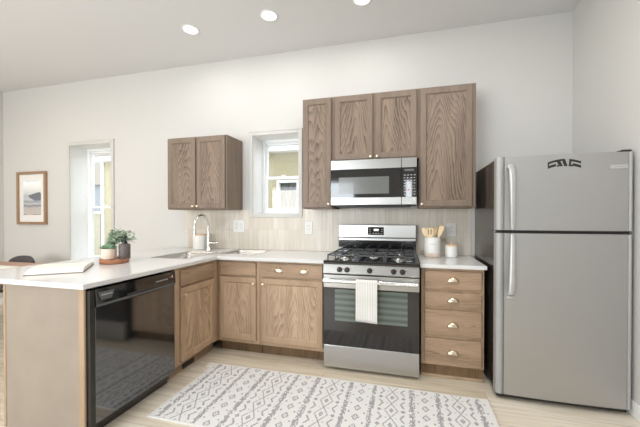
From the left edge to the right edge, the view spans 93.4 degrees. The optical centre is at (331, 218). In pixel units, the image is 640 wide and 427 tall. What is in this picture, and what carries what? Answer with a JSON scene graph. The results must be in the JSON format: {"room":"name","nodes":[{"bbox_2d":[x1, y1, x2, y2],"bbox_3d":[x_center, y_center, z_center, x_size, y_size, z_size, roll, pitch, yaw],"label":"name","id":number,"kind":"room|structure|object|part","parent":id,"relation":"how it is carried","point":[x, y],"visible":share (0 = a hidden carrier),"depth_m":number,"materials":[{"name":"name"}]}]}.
{"room":"kitchen","nodes":[
{"label":"kitchen","id":0,"kind":"room"},
{"bbox_2d":[0,91,3,297],"bbox_3d":[-5.630,-0.281,1.653,0.200,3.115,5.800,0,0,14],"label":"wall","id":1,"kind":"structure","parent":0,"point":[1,93],"depth_m":4.42,"materials":[{"name":"paint"}]},
{"bbox_2d":[3,11,572,276],"bbox_3d":[-1.304,-0.298,3.713,7.590,3.115,0.300,0,0,14],"label":"wall","id":2,"kind":"structure","parent":0,"point":[521,70],"depth_m":3.48,"materials":[{"name":"paint"}]},
{"bbox_2d":[16,171,47,224],"bbox_3d":[-4.257,-0.297,4.282,0.564,0.747,0.031,0,0,14],"label":"framed picture","id":3,"kind":"object","parent":2,"relation":"attached to","point":[31,187],"visible":1,"depth_m":4.28,"materials":[{"name":"brown wood"}]},
{"bbox_2d":[23,181,40,214],"bbox_3d":[-4.253,-0.298,4.285,0.340,0.475,0.001,0,0,14],"label":"print","id":4,"kind":"object","parent":3,"relation":"attached to","point":[31,189],"depth_m":4.28},
{"bbox_2d":[66,139,114,260],"bbox_3d":[-3.190,-0.204,4.173,0.813,1.683,0.317,0,0,14],"label":"window","id":5,"kind":"structure","parent":2,"relation":"in","point":[80,154],"depth_m":4.22,"materials":[{"name":"white plastic"}]},
{"bbox_3d":[-3.160,-0.203,4.292,0.717,1.595,0.070,0,0,14],"label":"frame","id":6,"kind":"part","parent":5,"relation":"part of","materials":[{"name":"white plastic"}]},
{"bbox_3d":[-3.164,0.188,4.281,0.653,0.750,0.028,0,0,14],"label":"sash","id":7,"kind":"part","parent":5,"relation":"part of","materials":[{"name":"white plastic"}]},
{"bbox_3d":[-3.157,-0.561,4.302,0.653,0.815,0.025,0,0,14],"label":"sash","id":8,"kind":"part","parent":5,"relation":"part of","materials":[{"name":"white plastic"}]},
{"bbox_2d":[168,135,242,209],"bbox_3d":[-1.434,-0.499,3.404,0.747,0.790,0.355,0,0,14],"label":"upper cabinet","id":9,"kind":"object","parent":2,"relation":"attached to","point":[205,172],"visible":1,"depth_m":3.27,"materials":[{"name":"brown wood"}]},
{"bbox_3d":[-1.644,-0.498,3.316,0.246,0.654,0.010,0,0,14],"label":"panel","id":10,"kind":"part","parent":9,"relation":"part of","materials":[{"name":"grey wood"}]},
{"bbox_3d":[-1.645,-0.498,3.312,0.358,0.766,0.020,0,0,14],"label":"door","id":11,"kind":"part","parent":9,"relation":"part of","materials":[{"name":"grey wood"}]},
{"bbox_3d":[-1.289,-0.497,3.227,0.233,0.654,0.010,0,0,14],"label":"panel","id":12,"kind":"part","parent":9,"relation":"part of","materials":[{"name":"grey wood"}]},
{"bbox_3d":[-1.290,-0.497,3.223,0.345,0.766,0.020,0,0,14],"label":"door","id":13,"kind":"part","parent":9,"relation":"part of","materials":[{"name":"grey wood"}]},
{"bbox_2d":[248,128,302,216],"bbox_3d":[-0.597,-0.508,3.519,0.655,0.978,0.317,0,0,14],"label":"window","id":14,"kind":"structure","parent":2,"relation":"in","point":[259,141],"depth_m":3.51,"materials":[{"name":"white plastic"}]},
{"bbox_3d":[-0.567,-0.507,3.639,0.559,0.890,0.070,0,0,14],"label":"frame","id":15,"kind":"part","parent":14,"relation":"part of","materials":[{"name":"white plastic"}]},
{"bbox_3d":[-0.570,-0.302,3.627,0.495,0.418,0.028,0,0,14],"label":"sash","id":16,"kind":"part","parent":14,"relation":"part of","materials":[{"name":"white plastic"}]},
{"bbox_3d":[-0.564,-0.699,3.650,0.495,0.442,0.025,0,0,14],"label":"sash","id":17,"kind":"part","parent":14,"relation":"part of","materials":[{"name":"white plastic"}]},
{"bbox_2d":[303,97,338,209],"bbox_3d":[-0.106,-0.638,3.070,0.302,1.074,0.355,0,0,14],"label":"upper cabinet","id":18,"kind":"object","parent":2,"relation":"attached to","point":[317,113],"visible":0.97,"depth_m":2.93,"materials":[{"name":"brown wood"}]},
{"bbox_3d":[-0.140,-0.637,2.937,0.172,0.938,0.010,0,0,14],"label":"panel","id":19,"kind":"part","parent":18,"relation":"part of","materials":[{"name":"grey wood"}]},
{"bbox_2d":[185,209,471,255],"bbox_3d":[-0.217,0.121,3.282,3.217,0.452,0.013,0,0,14],"label":"backsplash","id":20,"kind":"structure","parent":2,"relation":"attached to","point":[266,233],"depth_m":3.27,"materials":[{"name":"beige tile"}]},
{"bbox_2d":[234,220,244,231],"bbox_3d":[-1.072,0.082,3.490,0.140,0.140,0.009,0,0,14],"label":"wall outlet","id":21,"kind":"object","parent":20,"relation":"attached to","point":[239,225],"visible":1,"depth_m":3.49,"materials":[{"name":"plastic"}]},
{"bbox_2d":[305,222,312,233],"bbox_3d":[-0.248,0.095,3.284,0.085,0.135,0.009,0,0,14],"label":"wall outlet","id":22,"kind":"object","parent":20,"relation":"attached to","point":[308,225],"visible":1,"depth_m":3.28,"materials":[{"name":"plastic"}]},
{"bbox_2d":[447,223,455,235],"bbox_3d":[1.164,0.103,2.929,0.085,0.126,0.009,0,0,14],"label":"wall outlet","id":23,"kind":"object","parent":20,"relation":"attached to","point":[451,227],"visible":1,"depth_m":2.93,"materials":[{"name":"plastic"}]},
{"bbox_3d":[1.328,0.127,2.894,0.031,0.447,0.013,0,0,14],"label":"edge trim","id":24,"kind":"part","parent":20,"relation":"part of","materials":[{"name":"beige tile"}]},
{"bbox_2d":[333,89,418,163],"bbox_3d":[0.428,-0.861,2.934,0.797,0.625,0.355,0,0,14],"label":"upper cabinet","id":25,"kind":"object","parent":2,"relation":"attached to","point":[381,125],"visible":0.99,"depth_m":2.79,"materials":[{"name":"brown wood"}]},
{"bbox_3d":[0.207,-0.860,2.844,0.362,0.601,0.020,0,0,14],"label":"door","id":26,"kind":"part","parent":25,"relation":"part of","materials":[{"name":"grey wood"}]},
{"bbox_3d":[0.208,-0.860,2.848,0.250,0.489,0.010,0,0,14],"label":"panel","id":27,"kind":"part","parent":25,"relation":"part of","materials":[{"name":"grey wood"}]},
{"bbox_2d":[331,157,416,207],"bbox_3d":[0.415,-0.328,2.912,0.774,0.434,0.392,0,0,14],"label":"microwave","id":28,"kind":"object","parent":25,"relation":"attached to","point":[386,182],"visible":1,"depth_m":2.72,"materials":[{"name":"silver metal"}]},
{"bbox_3d":[0.304,-0.325,2.741,0.642,0.262,0.004,0,0,14],"label":"door glass","id":29,"kind":"part","parent":28,"relation":"part of","materials":[{"name":"black glass"}]},
{"bbox_3d":[0.685,-0.334,2.662,0.129,0.414,0.030,0,0,14],"label":"control panel","id":30,"kind":"part","parent":28,"relation":"part of","materials":[{"name":"silver metal"}]},
{"bbox_3d":[0.681,-0.324,2.647,0.129,0.262,0.004,0,0,14],"label":"panel glass","id":31,"kind":"part","parent":28,"relation":"part of","materials":[{"name":"black glass"}]},
{"bbox_3d":[0.585,-0.860,2.750,0.368,0.601,0.020,0,0,14],"label":"door","id":32,"kind":"part","parent":25,"relation":"part of","materials":[{"name":"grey wood"}]},
{"bbox_3d":[0.586,-0.860,2.753,0.256,0.489,0.010,0,0,14],"label":"panel","id":33,"kind":"part","parent":25,"relation":"part of","materials":[{"name":"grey wood"}]},
{"bbox_2d":[417,83,475,208],"bbox_3d":[1.045,-0.635,2.781,0.473,1.074,0.355,0,0,14],"label":"upper cabinet","id":34,"kind":"object","parent":2,"relation":"attached to","point":[447,114],"visible":0.98,"depth_m":2.64,"materials":[{"name":"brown wood"}]},
{"bbox_3d":[1.003,-0.634,2.651,0.319,0.938,0.010,0,0,14],"label":"panel","id":35,"kind":"part","parent":34,"relation":"part of","materials":[{"name":"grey wood"}]},
{"bbox_2d":[0,0,581,91],"bbox_3d":[-2.009,-1.882,0.886,7.590,0.100,6.100,0,0,14],"label":"ceiling","id":36,"kind":"structure","parent":0,"point":[43,42],"depth_m":2.91,"materials":[{"name":"paint"}]},
{"bbox_2d":[181,24,199,34],"bbox_3d":[-1.376,-1.845,2.942,0.168,0.006,0.168,0,0,14],"label":"recessed light","id":37,"kind":"object","parent":36,"relation":"in","point":[187,28],"visible":1,"depth_m":2.93,"materials":[{"name":"white paint"}]},
{"bbox_2d":[183,26,197,33],"bbox_3d":[-1.376,-1.845,2.942,0.128,0.005,0.128,0,0,14],"label":"diffuser","id":38,"kind":"object","parent":37,"relation":"attached to","point":[187,29],"depth_m":2.93,"materials":[{"name":"white plastic"}]},
{"bbox_2d":[260,9,277,21],"bbox_3d":[-0.568,-1.844,2.738,0.168,0.006,0.168,0,0,14],"label":"recessed light","id":39,"kind":"object","parent":36,"relation":"in","point":[268,15],"visible":1,"depth_m":2.73,"materials":[{"name":"white paint"}]},
{"bbox_2d":[262,11,275,19],"bbox_3d":[-0.568,-1.844,2.738,0.128,0.005,0.128,0,0,14],"label":"diffuser","id":40,"kind":"object","parent":39,"relation":"attached to","point":[266,15],"depth_m":2.73,"materials":[{"name":"white plastic"}]},
{"bbox_2d":[352,0,371,5],"bbox_3d":[0.256,-1.842,2.530,0.168,0.006,0.168,0,0,14],"label":"recessed light","id":41,"kind":"object","parent":36,"relation":"in","point":[356,2],"visible":1,"depth_m":2.56,"materials":[{"name":"white paint"}]},
{"bbox_2d":[354,0,368,4],"bbox_3d":[0.256,-1.842,2.530,0.128,0.005,0.128,0,0,14],"label":"diffuser","id":42,"kind":"object","parent":41,"relation":"attached to","point":[357,2],"depth_m":2.56,"materials":[{"name":"white plastic"}]},
{"bbox_2d":[0,304,639,426],"bbox_3d":[-2.009,1.333,0.913,7.590,0.100,6.100,0,0,14],"label":"floor","id":43,"kind":"structure","parent":0,"point":[508,411],"depth_m":2.24,"materials":[{"name":"brown wood"}]},
{"bbox_2d":[0,255,34,292],"bbox_3d":[-3.896,0.861,3.581,0.440,0.800,0.454,0,0,14],"label":"dining chair","id":44,"kind":"object","parent":43,"relation":"on","point":[28,259],"visible":0.29,"depth_m":3.77,"materials":[{"name":"plastic"}]},
{"bbox_3d":[-3.849,0.599,3.766,0.410,0.280,0.067,0,0,14],"label":"backrest","id":45,"kind":"part","parent":44,"relation":"part of","materials":[{"name":"plastic"}]},
{"bbox_2d":[0,261,44,284],"bbox_3d":[-3.570,0.889,3.031,1.830,0.751,0.975,0,0,14],"label":"dining table","id":46,"kind":"object","parent":43,"relation":"on","point":[5,263],"visible":0.04,"depth_m":3.45,"materials":[{"name":"brown wood"}]},
{"bbox_2d":[0,265,21,268],"bbox_3d":[-3.638,0.511,3.088,0.570,0.004,0.440,0,0,14],"label":"placemat","id":47,"kind":"object","parent":46,"relation":"on","point":[1,266],"visible":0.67,"depth_m":3.22,"materials":[{"name":"plastic"}]},
{"bbox_2d":[3,284,86,426],"bbox_3d":[-1.475,0.828,2.661,0.642,0.882,1.838,0,0,14],"label":"end panel","id":48,"kind":"object","parent":43,"relation":"on","point":[45,327],"visible":0.48,"depth_m":1.77,"materials":[{"name":"beige laminate"}]},
{"bbox_3d":[-1.999,0.834,1.852,0.019,0.882,0.014,0,0,14],"label":"corner post","id":49,"kind":"part","parent":48,"relation":"part of","materials":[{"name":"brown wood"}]},
{"bbox_3d":[-1.406,0.836,1.703,0.042,0.882,0.014,0,0,14],"label":"corner post","id":50,"kind":"part","parent":48,"relation":"part of","materials":[{"name":"brown wood"}]},
{"bbox_2d":[86,271,175,426],"bbox_3d":[-1.562,0.836,2.079,0.610,0.868,0.636,0,0,14],"label":"dishwasher","id":51,"kind":"object","parent":43,"relation":"on","point":[130,336],"visible":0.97,"depth_m":1.93,"materials":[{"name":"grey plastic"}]},
{"bbox_2d":[86,271,167,289],"bbox_3d":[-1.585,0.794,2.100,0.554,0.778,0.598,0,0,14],"label":"control panel","id":52,"kind":"object","parent":51,"relation":"in","point":[164,271],"depth_m":1.96,"materials":[{"name":"black plastic"}]},
{"bbox_3d":[-1.351,1.227,2.046,0.015,0.085,0.598,0,0,14],"label":"kick plate","id":53,"kind":"part","parent":51,"relation":"part of","materials":[{"name":"black metal"}]},
{"bbox_3d":[-1.292,0.453,2.023,0.046,0.102,0.608,0,0,14],"label":"control panel","id":54,"kind":"part","parent":51,"relation":"part of","materials":[{"name":"black plastic"}]},
{"bbox_2d":[167,260,217,379],"bbox_3d":[-1.419,0.827,2.692,0.627,0.881,0.550,0,0,14],"label":"base cabinet","id":55,"kind":"object","parent":43,"relation":"on","point":[196,286],"visible":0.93,"depth_m":2.58,"materials":[{"name":"brown wood"}]},
{"bbox_2d":[0,247,330,289],"bbox_3d":[-1.159,0.370,2.569,2.130,0.030,1.858,0,0,14],"label":"countertop","id":56,"kind":"structure","parent":55,"relation":"on","point":[140,264],"depth_m":2.32,"materials":[{"name":"white stone"}]},
{"bbox_2d":[23,262,93,275],"bbox_3d":[-1.910,0.342,2.143,0.306,0.033,0.455,0,1,-30],"label":"open book","id":57,"kind":"object","parent":56,"relation":"on","point":[81,267],"visible":1,"depth_m":2.02,"materials":[{"name":"paper"}]},
{"bbox_2d":[99,256,129,264],"bbox_3d":[-1.780,0.339,2.474,0.253,0.034,0.238,0,0,14],"label":"round tray","id":58,"kind":"object","parent":56,"relation":"on","point":[117,260],"visible":0.62,"depth_m":2.37,"materials":[{"name":"brown wood"}]},
{"bbox_2d":[99,243,116,259],"bbox_3d":[-1.810,0.262,2.454,0.160,0.130,0.135,0,0,14],"label":"succulent pot","id":59,"kind":"object","parent":58,"relation":"on","point":[108,252],"visible":1,"depth_m":2.42,"materials":[{"name":"beige ceramic"}]},
{"bbox_3d":[-1.808,0.284,2.449,0.106,0.087,0.106,0,0,14],"label":"pot","id":60,"kind":"part","parent":59,"relation":"part of","materials":[{"name":"beige ceramic"}]},
{"bbox_2d":[118,236,130,258],"bbox_3d":[-1.708,0.235,2.488,0.082,0.184,0.082,0,0,14],"label":"soap dispenser","id":61,"kind":"object","parent":58,"relation":"on","point":[124,248],"visible":0.98,"depth_m":2.46,"materials":[{"name":"grey ceramic"}]},
{"bbox_2d":[100,228,134,250],"bbox_3d":[-1.776,0.200,2.547,0.252,0.252,0.216,0,0,14],"label":"leafy plant","id":62,"kind":"object","parent":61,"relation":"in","point":[113,236],"visible":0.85,"depth_m":2.51,"materials":[{"name":"green plant"}]},
{"bbox_2d":[193,234,206,249],"bbox_3d":[-1.517,0.261,3.482,0.154,0.172,0.154,0,0,14],"label":"canister","id":63,"kind":"object","parent":56,"relation":"on","point":[200,240],"visible":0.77,"depth_m":3.42,"materials":[{"name":"white ceramic"}]},
{"bbox_2d":[193,214,218,249],"bbox_3d":[-1.353,0.149,3.275,0.162,0.400,0.254,0,0,14],"label":"faucet","id":64,"kind":"object","parent":56,"relation":"on","point":[208,246],"visible":0.99,"depth_m":3.36,"materials":[{"name":"silver metal"}]},
{"bbox_3d":[-1.412,0.076,3.284,0.029,0.255,0.239,0,1,17],"label":"spout","id":65,"kind":"part","parent":64,"relation":"part of","materials":[{"name":"silver metal"}]},
{"bbox_2d":[182,357,193,368],"bbox_3d":[-1.229,1.237,2.590,0.008,0.040,0.143,0,0,14],"label":"floor vent","id":66,"kind":"object","parent":55,"relation":"attached to","point":[191,360],"visible":1,"depth_m":2.58,"materials":[{"name":"black metal"}]},
{"bbox_3d":[-1.154,0.474,2.612,0.020,0.125,0.430,0,0,14],"label":"drawer","id":67,"kind":"part","parent":55,"relation":"part of","materials":[{"name":"brown wood"}]},
{"bbox_3d":[-1.154,0.849,2.615,0.020,0.592,0.430,0,0,14],"label":"door","id":68,"kind":"part","parent":55,"relation":"part of","materials":[{"name":"brown wood"}]},
{"bbox_3d":[-1.157,0.849,2.616,0.010,0.480,0.318,0,0,14],"label":"panel","id":69,"kind":"part","parent":55,"relation":"part of","materials":[{"name":"brown wood"}]},
{"bbox_2d":[218,260,262,352],"bbox_3d":[-0.816,0.824,3.101,0.437,0.881,0.627,0,0,14],"label":"base cabinet","id":70,"kind":"object","parent":43,"relation":"on","point":[238,280],"visible":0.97,"depth_m":2.83,"materials":[{"name":"brown wood"}]},
{"bbox_3d":[-0.879,0.465,2.829,0.376,0.128,0.020,0,0,14],"label":"drawer","id":71,"kind":"part","parent":70,"relation":"part of","materials":[{"name":"brown wood"}]},
{"bbox_3d":[-0.879,0.835,2.832,0.376,0.584,0.020,0,0,14],"label":"door","id":72,"kind":"part","parent":70,"relation":"part of","materials":[{"name":"brown wood"}]},
{"bbox_3d":[-0.878,0.835,2.836,0.264,0.472,0.010,0,0,14],"label":"panel","id":73,"kind":"part","parent":70,"relation":"part of","materials":[{"name":"brown wood"}]},
{"bbox_2d":[259,261,323,359],"bbox_3d":[-0.294,0.825,2.970,0.634,0.881,0.627,0,0,14],"label":"base cabinet","id":74,"kind":"object","parent":43,"relation":"on","point":[291,295],"visible":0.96,"depth_m":2.70,"materials":[{"name":"brown wood"}]},
{"bbox_3d":[-0.476,0.457,2.705,0.094,0.037,0.024,0,0,14],"label":"cup pull","id":75,"kind":"part","parent":74,"relation":"part of","materials":[{"name":"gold metal"}]},
{"bbox_3d":[-0.359,0.466,2.698,0.584,0.128,0.020,0,0,14],"label":"drawer","id":76,"kind":"part","parent":74,"relation":"part of","materials":[{"name":"brown wood"}]},
{"bbox_3d":[-0.359,0.836,2.701,0.584,0.584,0.020,0,0,14],"label":"door","id":77,"kind":"part","parent":74,"relation":"part of","materials":[{"name":"brown wood"}]},
{"bbox_3d":[-0.358,0.836,2.705,0.472,0.472,0.010,0,0,14],"label":"panel","id":78,"kind":"part","parent":74,"relation":"part of","materials":[{"name":"brown wood"}]},
{"bbox_3d":[-0.246,0.457,2.648,0.094,0.037,0.024,0,0,14],"label":"cup pull","id":79,"kind":"part","parent":74,"relation":"part of","materials":[{"name":"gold metal"}]},
{"bbox_2d":[147,363,498,426],"bbox_3d":[-0.075,1.269,2.034,2.227,0.008,0.721,0,0,14],"label":"runner rug","id":80,"kind":"object","parent":43,"relation":"on","point":[224,395],"visible":1,"depth_m":2.07,"materials":[{"name":"fabric"}]},
{"bbox_2d":[323,224,419,377],"bbox_3d":[0.377,0.664,2.740,0.787,1.208,0.749,0,0,14],"label":"gas range","id":81,"kind":"object","parent":43,"relation":"on","point":[386,254],"visible":0.99,"depth_m":2.47,"materials":[{"name":"silver metal"}]},
{"bbox_3d":[0.126,0.335,2.658,0.132,0.020,0.132,0,0,14],"label":"burner","id":82,"kind":"part","parent":81,"relation":"part of","materials":[{"name":"silver metal"}]},
{"bbox_2d":[356,279,377,323],"bbox_3d":[0.275,0.651,2.393,0.178,0.339,0.053,0,0,14],"label":"dish towel","id":83,"kind":"object","parent":81,"relation":"hanging from","point":[366,290],"visible":1,"depth_m":2.37,"materials":[{"name":"white fabric"}]},
{"bbox_3d":[0.299,0.506,2.403,0.745,0.034,0.060,0,0,14],"label":"handle","id":84,"kind":"part","parent":81,"relation":"part of","materials":[{"name":"silver metal"}]},
{"bbox_3d":[0.307,0.517,2.437,0.773,0.107,0.008,0,0,14],"label":"door rail","id":85,"kind":"part","parent":81,"relation":"part of","materials":[{"name":"silver metal"}]},
{"bbox_3d":[0.312,0.368,2.457,0.773,0.016,0.048,0,0,14],"label":"rail","id":86,"kind":"part","parent":81,"relation":"part of","materials":[{"name":"silver metal"}]},
{"bbox_3d":[0.313,0.757,2.462,0.775,0.590,0.044,0,0,14],"label":"oven door","id":87,"kind":"part","parent":81,"relation":"part of","materials":[{"name":"clear glass"}]},
{"bbox_3d":[0.314,1.150,2.470,0.775,0.184,0.034,0,0,14],"label":"drawer","id":88,"kind":"part","parent":81,"relation":"part of","materials":[{"name":"silver metal"}]},
{"bbox_2d":[323,252,419,265],"bbox_3d":[0.390,0.353,2.766,0.775,0.019,0.682,0,0,14],"label":"cooktop","id":89,"kind":"object","parent":81,"relation":"in","point":[332,260],"depth_m":2.50,"materials":[{"name":"black metal"}]},
{"bbox_3d":[0.312,0.414,2.454,0.775,0.083,0.057,0,0,14],"label":"control panel","id":90,"kind":"part","parent":81,"relation":"part of","materials":[{"name":"silver metal"}]},
{"bbox_3d":[0.573,0.336,2.546,0.124,0.020,0.124,0,0,14],"label":"burner","id":91,"kind":"part","parent":81,"relation":"part of","materials":[{"name":"silver metal"}]},
{"bbox_2d":[419,266,483,382],"bbox_3d":[1.016,0.828,2.643,0.469,0.882,0.624,0,0,14],"label":"base cabinet","id":92,"kind":"object","parent":43,"relation":"on","point":[451,301],"visible":0.99,"depth_m":2.37,"materials":[{"name":"brown wood"}]},
{"bbox_2d":[417,254,486,269],"bbox_3d":[1.018,0.370,2.649,0.487,0.030,0.645,0,0,14],"label":"countertop","id":93,"kind":"structure","parent":92,"relation":"on","point":[462,261],"depth_m":2.42,"materials":[{"name":"white stone"}]},
{"bbox_2d":[424,237,440,257],"bbox_3d":[0.943,0.262,2.823,0.148,0.183,0.149,0,0,14],"label":"utensil crock","id":94,"kind":"object","parent":93,"relation":"on","point":[432,246],"visible":0.97,"depth_m":2.76,"materials":[{"name":"white ceramic"}]},
{"bbox_2d":[422,228,426,236],"bbox_3d":[0.907,0.204,2.843,0.110,0.241,0.014,0,1,25],"label":"wooden spoon","id":95,"kind":"object","parent":94,"relation":"in","point":[423,229],"visible":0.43,"depth_m":2.85,"materials":[{"name":"brown wood"}]},
{"bbox_2d":[426,228,432,237],"bbox_3d":[0.908,0.202,2.790,0.062,0.242,0.024,0,0,14],"label":"wooden spatula","id":96,"kind":"object","parent":94,"relation":"in","point":[429,235],"visible":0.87,"depth_m":2.78,"materials":[{"name":"brown wood"}]},
{"bbox_2d":[433,227,437,237],"bbox_3d":[0.958,0.199,2.850,0.088,0.250,0.021,0,0,-8],"label":"wooden spoon","id":97,"kind":"object","parent":94,"relation":"in","point":[435,229],"visible":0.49,"depth_m":2.85,"materials":[{"name":"brown wood"}]},
{"bbox_2d":[438,226,443,237],"bbox_3d":[0.983,0.192,2.783,0.103,0.265,0.012,0,1,19],"label":"wooden spoon","id":98,"kind":"object","parent":94,"relation":"in","point":[441,228],"visible":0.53,"depth_m":2.77,"materials":[{"name":"brown wood"}]},
{"bbox_2d":[445,242,457,257],"bbox_3d":[1.115,0.282,2.801,0.112,0.143,0.112,0,0,14],"label":"jar","id":99,"kind":"object","parent":93,"relation":"on","point":[451,250],"visible":1,"depth_m":2.75,"materials":[{"name":"white ceramic"}]},
{"bbox_3d":[0.960,1.208,2.425,0.465,0.082,0.050,0,0,14],"label":"rail","id":100,"kind":"part","parent":92,"relation":"part of","materials":[{"name":"brown wood"}]},
{"bbox_3d":[0.955,1.260,2.403,0.469,0.022,0.017,0,0,14],"label":"shoe molding","id":101,"kind":"part","parent":92,"relation":"part of","materials":[{"name":"brown wood"}]},
{"bbox_3d":[0.947,1.044,2.353,0.094,0.037,0.024,0,0,14],"label":"cup pull","id":102,"kind":"part","parent":92,"relation":"part of","materials":[{"name":"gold metal"}]},
{"bbox_3d":[0.947,0.828,2.351,0.094,0.037,0.024,0,0,14],"label":"cup pull","id":103,"kind":"part","parent":92,"relation":"part of","materials":[{"name":"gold metal"}]},
{"bbox_3d":[0.951,1.052,2.375,0.423,0.207,0.020,0,0,14],"label":"drawer","id":104,"kind":"part","parent":92,"relation":"part of","materials":[{"name":"brown wood"}]},
{"bbox_3d":[0.951,0.822,2.373,0.423,0.207,0.020,0,0,14],"label":"drawer","id":105,"kind":"part","parent":92,"relation":"part of","materials":[{"name":"brown wood"}]},
{"bbox_3d":[0.951,0.636,2.371,0.423,0.119,0.020,0,0,14],"label":"drawer","id":106,"kind":"part","parent":92,"relation":"part of","materials":[{"name":"brown wood"}]},
{"bbox_3d":[0.947,0.632,2.350,0.094,0.037,0.024,0,0,14],"label":"cup pull","id":107,"kind":"part","parent":92,"relation":"part of","materials":[{"name":"gold metal"}]},
{"bbox_3d":[0.951,0.483,2.370,0.423,0.145,0.020,0,0,14],"label":"drawer","id":108,"kind":"part","parent":92,"relation":"part of","materials":[{"name":"brown wood"}]},
{"bbox_3d":[0.947,0.474,2.348,0.094,0.037,0.024,0,0,14],"label":"cup pull","id":109,"kind":"part","parent":92,"relation":"part of","materials":[{"name":"gold metal"}]},
{"bbox_2d":[475,149,632,411],"bbox_3d":[1.625,0.410,2.345,0.793,1.722,0.790,0,0,14],"label":"refrigerator","id":110,"kind":"object","parent":43,"relation":"on","point":[553,239],"visible":0.99,"depth_m":2.02,"materials":[{"name":"silver metal"}]},
{"bbox_3d":[1.234,0.328,2.068,0.054,0.447,0.065,0,0,14],"label":"handle","id":111,"kind":"part","parent":110,"relation":"part of","materials":[{"name":"silver metal"}]},
{"bbox_3d":[1.234,-0.153,2.064,0.054,0.451,0.065,0,0,14],"label":"handle","id":112,"kind":"part","parent":110,"relation":"part of","materials":[{"name":"silver metal"}]},
{"bbox_3d":[1.561,0.664,2.054,0.714,1.128,0.081,0,0,14],"label":"door","id":113,"kind":"part","parent":110,"relation":"part of","materials":[{"name":"silver metal"}]},
{"bbox_3d":[1.561,-0.177,2.047,0.714,0.510,0.081,0,0,14],"label":"door","id":114,"kind":"part","parent":110,"relation":"part of","materials":[{"name":"silver metal"}]},
{"bbox_2d":[572,0,639,404],"bbox_3d":[1.538,-0.265,-0.144,0.200,3.115,5.800,0,0,14],"label":"wall","id":115,"kind":"structure","parent":0,"point":[606,33],"depth_m":2.16,"materials":[{"name":"paint"}]},
{"bbox_2d":[627,399,639,421],"bbox_3d":[1.457,1.241,-0.016,0.014,0.100,5.586,0,0,14],"label":"baseboard","id":116,"kind":"structure","parent":115,"relation":"attached to","point":[635,408],"depth_m":1.92,"materials":[{"name":"white paint"}]},
{"label":"outside","id":117,"kind":"structure","parent":0,"visible":0},
{"bbox_3d":[-1.778,1.589,12.095,24.000,0.100,15.700,0,0,14],"label":"ground","id":118,"kind":"structure","parent":117,"visible":0},
{"bbox_2d":[94,212,100,255],"bbox_3d":[-7.950,0.684,8.584,3.730,1.770,0.260,0,0,14],"label":"wall","id":119,"kind":"structure","parent":118,"relation":"on","point":[97,215],"depth_m":8.05,"materials":[{"name":"white paint"}]},
{"bbox_2d":[94,163,100,211],"bbox_3d":[-11.148,-0.776,16.849,6.300,4.550,3.400,0,0,14],"label":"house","id":120,"kind":"structure","parent":118,"relation":"on","point":[97,166],"depth_m":15.48,"materials":[{"name":"white"}]},
{"bbox_2d":[95,145,297,245],"bbox_3d":[-0.796,-0.103,8.185,10.800,3.350,3.380,0,0,14],"label":"neighbouring house","id":121,"kind":"structure","parent":118,"relation":"on","point":[283,160],"depth_m":6.87,"materials":[{"name":"beige paint"}]},
{"bbox_2d":[281,183,296,207],"bbox_3d":[-0.601,-0.316,6.784,1.180,1.100,0.024,0,0,14],"label":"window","id":122,"kind":"structure","parent":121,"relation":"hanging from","point":[288,190],"depth_m":6.88,"materials":[{"name":"glass"}]}
]}

